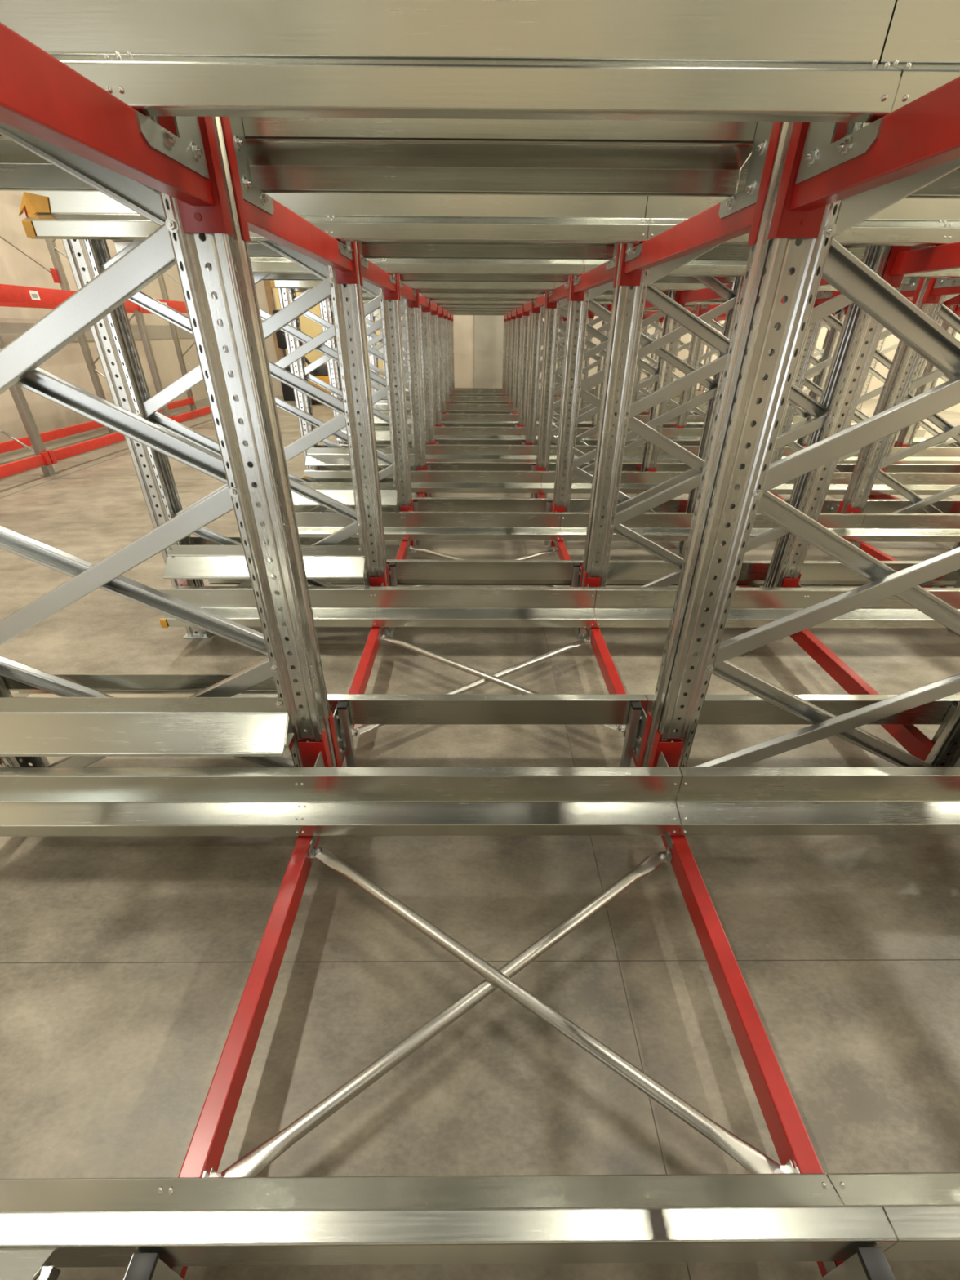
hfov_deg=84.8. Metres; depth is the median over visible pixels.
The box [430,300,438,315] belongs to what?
beam
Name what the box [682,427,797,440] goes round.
rail
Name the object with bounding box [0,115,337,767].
frame
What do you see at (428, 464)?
support post
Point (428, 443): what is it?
beam
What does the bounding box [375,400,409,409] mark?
guide
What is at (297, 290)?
rail
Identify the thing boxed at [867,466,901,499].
beam
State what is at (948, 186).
rail
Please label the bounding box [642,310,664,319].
beam
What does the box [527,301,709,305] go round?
rail
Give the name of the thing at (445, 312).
beam
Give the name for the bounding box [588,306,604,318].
beam
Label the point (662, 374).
frame
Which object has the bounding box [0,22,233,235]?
beam
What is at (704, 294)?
beam
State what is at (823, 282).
beam
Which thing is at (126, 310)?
beam
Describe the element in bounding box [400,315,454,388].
frame
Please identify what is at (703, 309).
beam
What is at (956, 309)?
beam
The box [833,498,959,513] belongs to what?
rail
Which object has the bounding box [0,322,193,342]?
trim
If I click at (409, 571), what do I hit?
rail
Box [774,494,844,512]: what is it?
beam
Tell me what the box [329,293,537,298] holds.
rail
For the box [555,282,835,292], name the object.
rail
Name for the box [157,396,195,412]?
beam
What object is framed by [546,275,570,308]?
beam
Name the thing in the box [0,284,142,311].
beam
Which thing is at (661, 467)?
rail
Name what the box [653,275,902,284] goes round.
rail
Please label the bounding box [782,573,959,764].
beam
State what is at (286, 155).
rail
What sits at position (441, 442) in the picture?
rail
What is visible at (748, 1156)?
brace
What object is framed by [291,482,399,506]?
guide
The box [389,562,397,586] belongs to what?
support post
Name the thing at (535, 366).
frame
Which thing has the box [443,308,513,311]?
rail
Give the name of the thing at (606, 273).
beam
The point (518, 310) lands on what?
beam
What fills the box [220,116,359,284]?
beam
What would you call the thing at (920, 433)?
rail
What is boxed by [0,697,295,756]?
guide
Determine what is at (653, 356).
frame
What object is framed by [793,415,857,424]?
rail
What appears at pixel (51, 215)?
rail
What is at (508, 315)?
beam
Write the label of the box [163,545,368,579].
guide
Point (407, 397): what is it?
guide
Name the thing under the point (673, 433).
rail
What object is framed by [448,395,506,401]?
rail
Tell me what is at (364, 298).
rail
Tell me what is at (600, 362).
frame
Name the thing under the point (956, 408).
wall
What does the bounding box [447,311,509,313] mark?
rail
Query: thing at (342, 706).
support post
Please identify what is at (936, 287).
beam
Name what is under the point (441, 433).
rail
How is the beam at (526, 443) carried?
attached to the frame at (535, 366)
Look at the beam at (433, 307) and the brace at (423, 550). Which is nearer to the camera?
the brace at (423, 550)
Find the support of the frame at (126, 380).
on the floor
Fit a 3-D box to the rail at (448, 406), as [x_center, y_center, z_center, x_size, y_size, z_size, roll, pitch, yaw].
[-0.614,-4.288,9.791,2.364,0.194,0.116,0,31,0]
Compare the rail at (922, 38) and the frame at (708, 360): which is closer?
the rail at (922, 38)
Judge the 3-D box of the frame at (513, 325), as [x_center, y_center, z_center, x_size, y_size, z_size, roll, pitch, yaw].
[1.141,-5.873,9.137,1.225,3.980,0.160,0,31,0]
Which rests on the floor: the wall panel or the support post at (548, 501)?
the support post at (548, 501)
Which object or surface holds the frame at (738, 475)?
on the floor
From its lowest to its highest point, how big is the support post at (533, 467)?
0.378 m
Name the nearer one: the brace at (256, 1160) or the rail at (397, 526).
the brace at (256, 1160)
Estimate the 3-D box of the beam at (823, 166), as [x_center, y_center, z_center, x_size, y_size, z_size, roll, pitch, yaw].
[0.646,-0.656,0.455,0.090,0.345,1.293,0,31,0]
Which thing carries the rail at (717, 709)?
on the beam at (911, 738)
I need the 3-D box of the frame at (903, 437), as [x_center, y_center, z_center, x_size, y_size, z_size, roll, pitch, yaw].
[5.778,-3.809,5.685,1.225,3.980,0.160,0,31,0]
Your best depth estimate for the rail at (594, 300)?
5.96 m
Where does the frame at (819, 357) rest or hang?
on the floor
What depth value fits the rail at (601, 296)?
5.46 m
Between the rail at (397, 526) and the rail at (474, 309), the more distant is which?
the rail at (474, 309)
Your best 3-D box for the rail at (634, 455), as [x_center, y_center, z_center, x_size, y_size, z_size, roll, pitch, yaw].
[1.747,-2.229,6.324,2.302,0.194,0.110,0,31,0]
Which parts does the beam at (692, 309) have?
bearing plate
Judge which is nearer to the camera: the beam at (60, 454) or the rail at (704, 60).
the rail at (704, 60)
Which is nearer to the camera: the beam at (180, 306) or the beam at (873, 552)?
the beam at (873, 552)
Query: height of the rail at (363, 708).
0.194 m
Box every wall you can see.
[0,191,207,442]
[211,152,899,399]
[913,332,959,413]
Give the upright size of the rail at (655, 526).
0.194 m
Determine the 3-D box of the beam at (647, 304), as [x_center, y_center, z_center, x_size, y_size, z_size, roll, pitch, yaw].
[1.727,-3.397,5.116,0.090,0.345,1.293,0,31,0]
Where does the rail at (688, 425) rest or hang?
on the beam
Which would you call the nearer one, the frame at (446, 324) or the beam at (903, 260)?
the beam at (903, 260)
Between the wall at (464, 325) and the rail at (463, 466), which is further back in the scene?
the wall at (464, 325)
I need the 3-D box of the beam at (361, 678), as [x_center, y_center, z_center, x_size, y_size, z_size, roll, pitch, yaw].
[-0.563,0.090,2.454,0.090,0.345,1.293,0,31,0]
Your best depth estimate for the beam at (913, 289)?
3.58 m
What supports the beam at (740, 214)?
attached to the frame at (738, 475)
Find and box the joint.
[0,422,959,1279]
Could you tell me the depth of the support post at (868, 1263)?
0.79 m
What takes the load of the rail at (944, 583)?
on the beam
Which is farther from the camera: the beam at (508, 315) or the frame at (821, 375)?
the beam at (508, 315)
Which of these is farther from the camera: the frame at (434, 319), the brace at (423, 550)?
the frame at (434, 319)
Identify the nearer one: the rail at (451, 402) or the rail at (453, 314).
the rail at (451, 402)
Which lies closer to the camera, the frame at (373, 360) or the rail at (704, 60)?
the rail at (704, 60)
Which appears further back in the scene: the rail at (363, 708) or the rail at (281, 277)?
the rail at (281, 277)
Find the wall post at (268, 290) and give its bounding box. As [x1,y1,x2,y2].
[263,280,283,360]
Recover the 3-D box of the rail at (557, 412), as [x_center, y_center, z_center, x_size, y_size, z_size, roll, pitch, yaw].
[1.727,-3.832,9.042,2.302,0.194,0.110,0,31,0]
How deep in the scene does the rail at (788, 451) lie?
6.33 m
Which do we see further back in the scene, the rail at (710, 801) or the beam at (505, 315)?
the beam at (505, 315)
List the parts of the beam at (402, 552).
bearing plate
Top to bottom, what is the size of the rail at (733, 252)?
0.194 m
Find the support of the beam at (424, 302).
attached to the frame at (326, 308)
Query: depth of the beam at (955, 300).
4.47 m
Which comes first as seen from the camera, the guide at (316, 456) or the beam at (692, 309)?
the guide at (316, 456)
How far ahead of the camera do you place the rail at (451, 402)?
10.10 m
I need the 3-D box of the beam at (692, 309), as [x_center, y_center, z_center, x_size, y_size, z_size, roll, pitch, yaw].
[2.904,-4.766,7.451,0.086,0.345,1.293,0,31,0]
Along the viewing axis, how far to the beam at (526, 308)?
6.55 m
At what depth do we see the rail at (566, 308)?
8.29 m
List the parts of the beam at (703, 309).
bearing plate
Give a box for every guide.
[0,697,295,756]
[0,1247,60,1279]
[1,674,297,693]
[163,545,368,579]
[186,537,362,545]
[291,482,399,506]
[301,478,395,482]
[305,447,417,466]
[315,444,412,448]
[337,426,427,440]
[347,424,391,426]
[373,410,435,423]
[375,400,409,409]
[405,391,409,399]
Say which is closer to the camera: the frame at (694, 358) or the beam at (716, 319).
the frame at (694, 358)
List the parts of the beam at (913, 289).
bearing plate, bearing plate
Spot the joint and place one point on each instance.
(618, 960)
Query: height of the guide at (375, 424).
0.158 m
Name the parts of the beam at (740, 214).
bearing plate, bearing plate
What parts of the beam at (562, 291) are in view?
bearing plate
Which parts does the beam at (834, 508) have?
bearing plate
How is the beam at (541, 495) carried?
attached to the frame at (662, 374)
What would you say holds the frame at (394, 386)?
on the floor
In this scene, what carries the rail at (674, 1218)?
on the beam at (206, 1146)
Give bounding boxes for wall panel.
[474,315,519,388]
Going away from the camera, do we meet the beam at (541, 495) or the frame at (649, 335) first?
the beam at (541, 495)
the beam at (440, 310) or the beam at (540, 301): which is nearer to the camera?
the beam at (540, 301)
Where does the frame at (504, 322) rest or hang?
on the floor
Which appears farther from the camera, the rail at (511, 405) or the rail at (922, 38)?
the rail at (511, 405)
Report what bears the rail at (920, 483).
on the beam at (871, 496)
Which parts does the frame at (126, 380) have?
foot plate, foot plate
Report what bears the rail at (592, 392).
on the beam
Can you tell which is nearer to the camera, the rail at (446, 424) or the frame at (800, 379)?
the frame at (800, 379)
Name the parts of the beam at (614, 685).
bearing plate, bearing plate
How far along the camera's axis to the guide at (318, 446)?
5.25 m
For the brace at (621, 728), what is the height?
0.060 m
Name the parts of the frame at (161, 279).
post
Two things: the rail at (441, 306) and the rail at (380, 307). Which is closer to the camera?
the rail at (441, 306)
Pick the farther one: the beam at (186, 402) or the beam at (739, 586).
the beam at (186, 402)
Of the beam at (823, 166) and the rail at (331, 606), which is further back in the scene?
the rail at (331, 606)
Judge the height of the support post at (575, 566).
0.378 m
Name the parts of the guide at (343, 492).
plate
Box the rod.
[0,235,60,283]
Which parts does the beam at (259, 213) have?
bearing plate, bearing plate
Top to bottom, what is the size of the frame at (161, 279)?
4.400 m
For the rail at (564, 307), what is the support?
on the beam at (591, 315)
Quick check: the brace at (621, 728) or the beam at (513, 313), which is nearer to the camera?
the brace at (621, 728)
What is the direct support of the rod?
attached to the frame at (16, 392)
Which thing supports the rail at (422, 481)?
attached to the beam at (420, 495)
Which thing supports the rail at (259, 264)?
attached to the beam at (369, 272)
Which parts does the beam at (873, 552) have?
bearing plate, bearing plate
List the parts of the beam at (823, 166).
bearing plate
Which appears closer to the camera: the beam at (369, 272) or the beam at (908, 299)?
the beam at (369, 272)
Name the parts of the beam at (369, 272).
bearing plate, bearing plate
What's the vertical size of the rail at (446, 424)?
0.194 m
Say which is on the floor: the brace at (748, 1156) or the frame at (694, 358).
the frame at (694, 358)
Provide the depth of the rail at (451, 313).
10.60 m
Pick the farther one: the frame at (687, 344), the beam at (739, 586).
the frame at (687, 344)
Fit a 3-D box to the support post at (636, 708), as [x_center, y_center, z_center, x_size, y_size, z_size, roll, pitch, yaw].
[0.578,0.401,2.035,0.036,0.378,0.036,0,31,0]
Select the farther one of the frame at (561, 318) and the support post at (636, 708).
the frame at (561, 318)
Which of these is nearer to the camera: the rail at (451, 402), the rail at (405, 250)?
the rail at (405, 250)
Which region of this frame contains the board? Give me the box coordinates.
[273,288,383,394]
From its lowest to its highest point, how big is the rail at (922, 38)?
0.194 m
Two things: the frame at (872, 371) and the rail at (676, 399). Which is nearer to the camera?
the frame at (872, 371)
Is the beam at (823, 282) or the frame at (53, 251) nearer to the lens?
the beam at (823, 282)
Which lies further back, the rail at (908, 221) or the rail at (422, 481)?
the rail at (422, 481)
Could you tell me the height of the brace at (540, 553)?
0.060 m
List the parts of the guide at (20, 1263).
plate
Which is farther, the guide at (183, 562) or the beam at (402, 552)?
the beam at (402, 552)
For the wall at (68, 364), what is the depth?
8.67 m
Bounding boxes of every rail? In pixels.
[0,0,901,122]
[0,116,757,196]
[0,767,682,836]
[0,1173,897,1267]
[18,191,648,243]
[26,693,647,724]
[111,239,614,259]
[159,586,596,627]
[206,257,584,275]
[208,559,582,585]
[261,511,560,541]
[262,273,568,282]
[270,280,555,289]
[293,497,553,511]
[294,288,545,293]
[302,470,542,493]
[320,462,535,471]
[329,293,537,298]
[333,297,531,301]
[337,444,529,462]
[363,299,527,304]
[363,302,522,306]
[374,422,517,426]
[376,439,524,444]
[378,306,515,309]
[400,305,519,307]
[434,426,521,439]
[440,413,515,422]
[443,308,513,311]
[445,404,510,410]
[446,410,512,413]
[447,310,511,311]
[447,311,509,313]
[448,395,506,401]
[449,401,507,404]
[450,312,506,313]
[451,313,506,315]
[452,389,503,394]
[452,394,504,395]
[453,314,485,315]
[454,387,502,390]
[503,390,595,395]
[506,395,587,402]
[510,404,592,411]
[515,413,648,423]
[520,306,657,308]
[520,426,683,439]
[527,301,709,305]
[528,444,698,462]
[535,439,701,445]
[536,422,675,427]
[537,293,724,299]
[541,471,777,494]
[547,462,692,471]
[554,411,648,414]
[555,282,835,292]
[560,511,865,542]
[565,304,693,306]
[565,308,658,310]
[567,497,835,512]
[582,245,959,278]
[582,560,959,586]
[592,298,726,302]
[594,586,959,627]
[600,290,668,294]
[637,396,710,402]
[638,391,703,395]
[644,181,959,245]
[644,404,708,412]
[644,694,959,724]
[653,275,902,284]
[663,414,795,423]
[674,423,703,427]
[675,767,959,835]
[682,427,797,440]
[693,244,934,261]
[709,302,724,305]
[736,76,959,198]
[774,471,959,494]
[782,446,912,463]
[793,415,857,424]
[826,1172,959,1261]
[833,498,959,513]
[835,463,959,472]
[860,513,959,542]
[879,0,959,112]
[896,429,926,440]
[901,277,957,284]
[906,440,959,447]
[909,446,959,464]
[941,581,956,586]
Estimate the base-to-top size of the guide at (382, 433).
0.158 m
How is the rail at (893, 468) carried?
on the beam
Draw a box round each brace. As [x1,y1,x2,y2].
[208,845,672,1177]
[308,847,795,1173]
[351,635,591,737]
[378,632,626,737]
[407,544,564,586]
[411,546,557,586]
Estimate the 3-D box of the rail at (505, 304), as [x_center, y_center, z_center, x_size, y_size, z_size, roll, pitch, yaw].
[-0.590,-4.585,7.016,2.362,0.194,0.114,0,31,0]
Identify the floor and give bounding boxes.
[0,395,959,1279]
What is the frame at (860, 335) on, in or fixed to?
on the floor
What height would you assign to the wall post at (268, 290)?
3.980 m
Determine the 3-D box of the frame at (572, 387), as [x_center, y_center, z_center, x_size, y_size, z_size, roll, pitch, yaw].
[1.183,-2.445,3.322,1.225,3.980,0.160,0,31,0]
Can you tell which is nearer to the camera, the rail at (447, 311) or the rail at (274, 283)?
the rail at (274, 283)
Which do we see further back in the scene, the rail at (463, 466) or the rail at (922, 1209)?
the rail at (463, 466)
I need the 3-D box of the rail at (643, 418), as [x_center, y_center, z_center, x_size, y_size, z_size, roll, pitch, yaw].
[1.730,-3.600,8.649,2.302,0.194,0.110,0,31,0]
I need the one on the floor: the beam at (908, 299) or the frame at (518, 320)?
the frame at (518, 320)
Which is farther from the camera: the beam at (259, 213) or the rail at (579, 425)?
the rail at (579, 425)
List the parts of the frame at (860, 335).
foot plate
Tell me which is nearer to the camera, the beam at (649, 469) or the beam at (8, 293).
the beam at (649, 469)
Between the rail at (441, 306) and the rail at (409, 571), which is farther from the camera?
the rail at (441, 306)
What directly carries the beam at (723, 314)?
attached to the frame at (638, 371)
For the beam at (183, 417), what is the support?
attached to the frame at (161, 279)
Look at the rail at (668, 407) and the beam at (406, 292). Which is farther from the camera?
the rail at (668, 407)
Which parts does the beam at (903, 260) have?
bearing plate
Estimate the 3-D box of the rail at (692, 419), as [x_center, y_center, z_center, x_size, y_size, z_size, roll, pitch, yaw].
[4.035,-3.596,8.668,2.302,0.194,0.110,0,31,0]
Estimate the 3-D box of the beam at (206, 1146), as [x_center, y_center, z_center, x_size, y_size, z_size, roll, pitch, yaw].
[-0.555,0.776,1.291,0.090,0.345,1.293,0,31,0]
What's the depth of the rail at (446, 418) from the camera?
8.63 m
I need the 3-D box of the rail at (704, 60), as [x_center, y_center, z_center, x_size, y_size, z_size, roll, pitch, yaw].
[-0.547,-0.923,0.805,2.364,0.194,0.116,0,31,0]
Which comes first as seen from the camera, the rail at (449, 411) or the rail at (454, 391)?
the rail at (449, 411)
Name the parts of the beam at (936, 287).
bearing plate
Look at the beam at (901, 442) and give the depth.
6.45 m
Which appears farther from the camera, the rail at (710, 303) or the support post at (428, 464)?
the rail at (710, 303)
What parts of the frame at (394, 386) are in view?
foot plate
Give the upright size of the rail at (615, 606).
0.194 m
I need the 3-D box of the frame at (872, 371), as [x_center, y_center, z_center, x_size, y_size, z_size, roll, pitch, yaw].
[5.770,-4.494,6.848,1.225,3.980,0.160,0,31,0]
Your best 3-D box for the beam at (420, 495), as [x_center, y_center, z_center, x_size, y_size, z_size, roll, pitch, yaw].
[-0.580,-1.281,4.780,0.090,0.345,1.293,0,31,0]
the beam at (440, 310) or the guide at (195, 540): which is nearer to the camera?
the guide at (195, 540)
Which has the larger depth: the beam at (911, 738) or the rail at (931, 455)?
the rail at (931, 455)
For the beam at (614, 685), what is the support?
attached to the frame at (860, 335)
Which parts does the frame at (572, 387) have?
foot plate, foot plate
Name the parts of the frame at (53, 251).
post, post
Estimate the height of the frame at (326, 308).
3.980 m
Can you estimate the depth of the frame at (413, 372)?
4.82 m
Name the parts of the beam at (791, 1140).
bearing plate, bearing plate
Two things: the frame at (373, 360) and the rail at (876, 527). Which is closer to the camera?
the rail at (876, 527)
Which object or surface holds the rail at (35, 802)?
on the beam at (206, 1146)
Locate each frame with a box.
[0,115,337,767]
[0,334,59,475]
[44,239,170,434]
[61,239,395,638]
[157,271,218,410]
[212,273,417,554]
[277,288,427,497]
[319,297,435,444]
[363,302,441,426]
[365,307,445,412]
[378,313,449,402]
[400,312,452,395]
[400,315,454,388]
[502,320,555,389]
[505,315,566,396]
[508,319,566,403]
[512,309,593,413]
[518,304,608,427]
[525,298,640,444]
[536,290,679,497]
[546,275,743,555]
[573,169,897,639]
[631,313,709,404]
[633,319,662,390]
[637,330,680,396]
[641,121,959,801]
[649,311,736,414]
[675,161,777,427]
[697,319,753,391]
[741,306,846,446]
[769,292,942,497]
[794,319,886,415]
[805,325,830,395]
[840,278,959,550]
[854,320,951,428]
[896,305,959,447]
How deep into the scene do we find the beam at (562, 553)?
3.86 m
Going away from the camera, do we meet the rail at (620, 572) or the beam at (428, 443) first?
the rail at (620, 572)
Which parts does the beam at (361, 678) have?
bearing plate, bearing plate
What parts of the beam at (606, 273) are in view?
bearing plate, bearing plate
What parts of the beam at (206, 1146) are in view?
bearing plate, bearing plate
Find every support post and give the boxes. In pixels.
[124,1253,183,1279]
[336,701,357,767]
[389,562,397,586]
[413,499,420,545]
[426,462,431,497]
[529,463,535,497]
[544,499,551,545]
[571,563,580,586]
[619,702,643,767]
[819,1247,895,1279]
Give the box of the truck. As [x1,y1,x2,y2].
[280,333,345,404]
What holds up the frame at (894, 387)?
on the floor
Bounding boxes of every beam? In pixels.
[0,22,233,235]
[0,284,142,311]
[0,302,57,308]
[0,421,105,453]
[0,451,52,478]
[46,416,172,464]
[123,729,332,1279]
[125,309,153,314]
[142,298,187,313]
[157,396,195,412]
[171,405,210,422]
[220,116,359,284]
[328,570,389,767]
[356,241,399,300]
[386,502,413,586]
[397,274,418,307]
[411,464,426,542]
[417,288,430,311]
[426,440,435,497]
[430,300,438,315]
[437,303,443,317]
[443,309,447,319]
[447,311,450,319]
[503,314,506,321]
[506,311,511,320]
[511,309,515,319]
[515,306,522,317]
[522,298,532,315]
[525,440,536,497]
[532,289,546,312]
[534,465,553,542]
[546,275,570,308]
[551,502,583,586]
[569,243,620,301]
[579,571,652,767]
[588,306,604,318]
[608,304,612,312]
[617,121,782,286]
[641,296,669,308]
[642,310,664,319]
[647,465,657,471]
[647,729,844,1277]
[665,305,697,318]
[675,283,742,306]
[697,303,721,316]
[713,316,725,322]
[716,313,725,317]
[738,586,761,587]
[767,76,959,239]
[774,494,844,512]
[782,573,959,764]
[787,259,862,285]
[813,277,924,307]
[844,297,911,315]
[844,503,959,587]
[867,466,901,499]
[882,241,959,288]
[899,441,908,446]
[921,278,959,303]
[942,293,959,308]
[951,304,959,315]
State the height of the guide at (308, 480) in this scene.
0.158 m
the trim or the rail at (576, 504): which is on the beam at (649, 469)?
the rail at (576, 504)
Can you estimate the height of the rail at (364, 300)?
0.194 m
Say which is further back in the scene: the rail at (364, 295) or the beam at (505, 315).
the beam at (505, 315)
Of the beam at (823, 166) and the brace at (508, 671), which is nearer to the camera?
the beam at (823, 166)
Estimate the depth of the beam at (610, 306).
6.83 m
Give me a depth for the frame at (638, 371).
9.64 m
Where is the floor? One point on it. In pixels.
(107, 1070)
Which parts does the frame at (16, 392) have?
foot plate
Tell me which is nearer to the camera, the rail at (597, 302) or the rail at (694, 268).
the rail at (694, 268)
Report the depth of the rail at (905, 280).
3.64 m
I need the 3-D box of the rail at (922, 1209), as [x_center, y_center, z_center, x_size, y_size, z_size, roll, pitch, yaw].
[1.785,0.967,0.904,2.302,0.194,0.115,0,31,0]
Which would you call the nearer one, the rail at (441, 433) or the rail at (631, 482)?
the rail at (631, 482)
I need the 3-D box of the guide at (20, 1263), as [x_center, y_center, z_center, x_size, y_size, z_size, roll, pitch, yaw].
[-1.129,0.844,0.675,1.075,0.158,0.103,0,31,0]
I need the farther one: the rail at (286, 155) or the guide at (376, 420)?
the guide at (376, 420)
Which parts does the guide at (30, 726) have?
plate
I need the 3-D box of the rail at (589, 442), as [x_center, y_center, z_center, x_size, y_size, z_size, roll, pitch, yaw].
[1.744,-2.460,6.716,2.302,0.194,0.110,0,31,0]
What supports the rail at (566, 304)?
on the beam at (591, 315)
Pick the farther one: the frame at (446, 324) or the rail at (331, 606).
the frame at (446, 324)
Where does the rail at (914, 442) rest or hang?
attached to the beam
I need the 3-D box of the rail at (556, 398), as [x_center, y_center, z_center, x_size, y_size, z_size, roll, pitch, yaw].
[1.714,-4.971,10.975,2.302,0.194,0.110,0,31,0]
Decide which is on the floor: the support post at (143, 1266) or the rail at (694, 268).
the support post at (143, 1266)
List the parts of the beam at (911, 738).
bearing plate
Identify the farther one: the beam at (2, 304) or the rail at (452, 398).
the rail at (452, 398)
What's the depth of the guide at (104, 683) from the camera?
1.77 m
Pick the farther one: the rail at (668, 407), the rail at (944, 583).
the rail at (668, 407)
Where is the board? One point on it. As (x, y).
(308, 326)
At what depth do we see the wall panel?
13.70 m
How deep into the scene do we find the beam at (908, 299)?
5.71 m
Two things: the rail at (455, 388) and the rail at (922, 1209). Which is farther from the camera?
the rail at (455, 388)
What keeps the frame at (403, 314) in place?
on the floor
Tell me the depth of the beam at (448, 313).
10.08 m
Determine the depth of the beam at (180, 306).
9.07 m
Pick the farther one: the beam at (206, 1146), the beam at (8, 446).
the beam at (8, 446)
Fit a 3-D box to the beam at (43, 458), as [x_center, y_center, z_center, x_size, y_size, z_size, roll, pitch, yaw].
[-5.234,-1.446,5.084,0.070,0.150,2.980,0,31,0]
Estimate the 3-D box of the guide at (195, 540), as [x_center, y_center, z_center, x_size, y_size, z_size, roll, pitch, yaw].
[-1.146,-0.528,3.001,1.075,0.158,0.103,0,31,0]
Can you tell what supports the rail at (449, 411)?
on the beam
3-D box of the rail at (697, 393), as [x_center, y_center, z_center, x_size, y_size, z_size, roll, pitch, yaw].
[4.010,-5.653,12.157,2.302,0.194,0.110,0,31,0]
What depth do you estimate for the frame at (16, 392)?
6.17 m
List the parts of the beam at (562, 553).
bearing plate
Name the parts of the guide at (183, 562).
plate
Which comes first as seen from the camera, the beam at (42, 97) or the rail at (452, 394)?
the beam at (42, 97)
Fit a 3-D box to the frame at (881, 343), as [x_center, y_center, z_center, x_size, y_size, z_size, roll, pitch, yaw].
[5.761,-5.180,8.011,1.225,3.980,0.160,0,31,0]
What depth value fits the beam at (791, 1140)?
1.25 m
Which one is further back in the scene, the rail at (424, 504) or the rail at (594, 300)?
the rail at (594, 300)
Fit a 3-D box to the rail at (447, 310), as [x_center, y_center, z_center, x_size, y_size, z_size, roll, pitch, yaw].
[-0.607,-5.956,9.342,2.362,0.194,0.114,0,31,0]
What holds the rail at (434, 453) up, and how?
attached to the beam at (428, 443)
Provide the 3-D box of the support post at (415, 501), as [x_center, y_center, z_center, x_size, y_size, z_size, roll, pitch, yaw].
[-0.523,-0.972,4.353,0.036,0.378,0.036,0,31,0]
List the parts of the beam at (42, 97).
bearing plate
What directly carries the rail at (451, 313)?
on the beam

